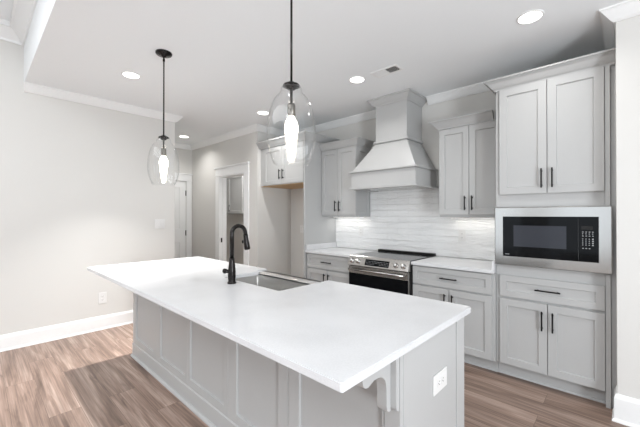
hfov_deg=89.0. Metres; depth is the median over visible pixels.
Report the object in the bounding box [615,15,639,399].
wall
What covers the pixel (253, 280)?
basin
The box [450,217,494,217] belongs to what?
light bar
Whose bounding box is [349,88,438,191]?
range hood
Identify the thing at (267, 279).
sink
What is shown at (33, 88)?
trim
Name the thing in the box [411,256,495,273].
countertop
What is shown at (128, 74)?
recessed light
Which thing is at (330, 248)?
countertop
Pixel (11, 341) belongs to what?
baseboard
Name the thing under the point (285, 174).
upper cabinet
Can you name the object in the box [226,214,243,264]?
wall
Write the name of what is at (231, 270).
kitchen faucet
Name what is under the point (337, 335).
island countertop
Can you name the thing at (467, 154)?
upper cabinet
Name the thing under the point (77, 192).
wall
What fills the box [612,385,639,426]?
baseboard
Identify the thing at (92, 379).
floor
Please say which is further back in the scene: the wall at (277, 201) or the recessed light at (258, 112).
the wall at (277, 201)
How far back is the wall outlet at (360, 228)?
4.56 m
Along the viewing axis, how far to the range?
3.61 m
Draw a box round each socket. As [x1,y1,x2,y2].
[161,140,165,155]
[287,89,294,116]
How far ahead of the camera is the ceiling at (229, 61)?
2.73 m
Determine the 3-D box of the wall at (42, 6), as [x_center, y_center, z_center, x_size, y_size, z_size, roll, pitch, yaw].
[-0.375,-1.757,0.926,7.803,0.570,0.100,0,0,43]
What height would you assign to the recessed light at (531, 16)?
0.006 m
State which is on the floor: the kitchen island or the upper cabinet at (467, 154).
the kitchen island
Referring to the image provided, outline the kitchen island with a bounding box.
[131,293,463,426]
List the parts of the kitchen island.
panel, panel, baseboard, panel, panel, panel, corner post, plate, panel, panel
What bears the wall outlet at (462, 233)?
attached to the wall at (404, 220)
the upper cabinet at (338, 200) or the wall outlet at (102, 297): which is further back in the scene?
the upper cabinet at (338, 200)
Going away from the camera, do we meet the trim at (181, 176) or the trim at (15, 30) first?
the trim at (15, 30)
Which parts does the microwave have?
door, control panel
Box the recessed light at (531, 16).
[516,9,544,23]
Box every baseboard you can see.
[0,310,132,351]
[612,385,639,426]
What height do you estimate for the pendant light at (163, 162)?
1.135 m
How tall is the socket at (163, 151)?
0.141 m
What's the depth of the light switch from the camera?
4.46 m
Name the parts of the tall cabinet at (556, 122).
door, door, handle, handle, crown moulding, handle, drawer, handle, door, door, panel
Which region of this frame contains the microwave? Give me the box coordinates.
[495,206,612,274]
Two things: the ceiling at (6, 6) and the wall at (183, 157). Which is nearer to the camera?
the ceiling at (6, 6)
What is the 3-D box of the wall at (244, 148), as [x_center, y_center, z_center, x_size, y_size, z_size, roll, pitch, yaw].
[-2.212,0.028,6.334,3.500,2.790,0.120,0,0,43]
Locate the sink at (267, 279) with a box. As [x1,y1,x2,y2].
[236,271,321,290]
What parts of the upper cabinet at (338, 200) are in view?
door, crown moulding, door, panel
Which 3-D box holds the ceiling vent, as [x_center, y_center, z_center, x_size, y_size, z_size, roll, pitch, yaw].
[0.647,-1.377,3.162,0.290,0.008,0.150,0,0,43]
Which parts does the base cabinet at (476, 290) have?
door, drawer, door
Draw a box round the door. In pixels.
[175,181,185,257]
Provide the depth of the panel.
4.56 m
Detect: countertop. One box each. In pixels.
[87,256,470,392]
[305,242,374,256]
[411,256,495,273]
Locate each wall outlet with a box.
[98,292,106,303]
[359,227,362,235]
[433,366,446,395]
[459,230,465,240]
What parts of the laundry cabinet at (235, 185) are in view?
door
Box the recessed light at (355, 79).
[349,76,364,82]
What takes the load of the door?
in the wall at (183, 157)
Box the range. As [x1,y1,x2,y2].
[348,249,435,295]
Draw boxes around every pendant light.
[147,49,179,184]
[266,0,315,164]
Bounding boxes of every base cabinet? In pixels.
[307,253,348,283]
[413,265,497,371]
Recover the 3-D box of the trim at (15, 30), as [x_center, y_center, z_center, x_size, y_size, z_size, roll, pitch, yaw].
[-1.920,-1.885,-0.820,7.663,0.170,4.562,0,0,43]
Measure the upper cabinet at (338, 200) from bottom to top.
1.016 m
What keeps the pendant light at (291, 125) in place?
hanging from the ceiling at (229, 61)
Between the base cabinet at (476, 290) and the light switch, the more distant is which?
the light switch
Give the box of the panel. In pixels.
[304,140,335,278]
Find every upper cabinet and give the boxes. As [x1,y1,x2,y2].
[256,130,339,188]
[318,137,374,216]
[429,109,495,216]
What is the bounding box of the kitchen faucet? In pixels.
[222,224,249,283]
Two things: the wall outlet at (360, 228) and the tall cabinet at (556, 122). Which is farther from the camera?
the wall outlet at (360, 228)
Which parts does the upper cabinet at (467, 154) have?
door, crown moulding, door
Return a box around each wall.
[0,40,174,334]
[24,0,50,73]
[175,148,191,181]
[192,131,263,267]
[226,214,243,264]
[264,133,290,274]
[291,64,615,277]
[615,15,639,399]
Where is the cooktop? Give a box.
[351,251,435,261]
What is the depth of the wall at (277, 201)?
5.38 m
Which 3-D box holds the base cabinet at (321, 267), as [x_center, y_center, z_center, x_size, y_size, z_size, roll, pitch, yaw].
[0.291,0.973,4.389,0.762,0.882,0.648,0,0,43]
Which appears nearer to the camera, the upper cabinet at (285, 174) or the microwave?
the microwave
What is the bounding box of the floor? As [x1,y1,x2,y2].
[0,323,628,426]
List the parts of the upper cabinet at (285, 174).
door, door, crown moulding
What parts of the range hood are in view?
band moulding, moulding, crown moulding, collar moulding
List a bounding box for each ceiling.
[0,0,13,20]
[24,0,626,144]
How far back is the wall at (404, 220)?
4.00 m
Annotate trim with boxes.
[0,0,36,45]
[24,82,375,149]
[175,173,192,256]
[214,161,249,264]
[426,0,639,104]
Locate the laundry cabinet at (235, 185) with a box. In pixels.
[227,176,243,213]
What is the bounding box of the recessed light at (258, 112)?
[257,111,268,114]
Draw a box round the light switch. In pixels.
[155,219,164,228]
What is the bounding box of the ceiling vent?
[370,64,403,77]
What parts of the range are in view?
handle, oven door, control panel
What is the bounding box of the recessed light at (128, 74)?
[121,71,140,78]
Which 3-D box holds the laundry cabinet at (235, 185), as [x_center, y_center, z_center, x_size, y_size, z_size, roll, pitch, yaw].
[-1.961,-0.429,7.640,1.080,0.885,0.352,0,0,43]
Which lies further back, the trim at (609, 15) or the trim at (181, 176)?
the trim at (181, 176)
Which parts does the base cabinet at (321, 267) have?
door, drawer, door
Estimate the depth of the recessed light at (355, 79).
3.34 m
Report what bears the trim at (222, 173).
attached to the wall at (244, 148)
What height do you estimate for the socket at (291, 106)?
0.141 m
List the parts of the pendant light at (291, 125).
lamp shade, stem, bulb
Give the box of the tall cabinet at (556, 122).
[483,48,616,408]
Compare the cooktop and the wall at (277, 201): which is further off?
the wall at (277, 201)
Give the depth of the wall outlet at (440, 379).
1.45 m
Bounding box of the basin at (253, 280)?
[236,275,257,285]
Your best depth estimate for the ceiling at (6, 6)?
3.11 m

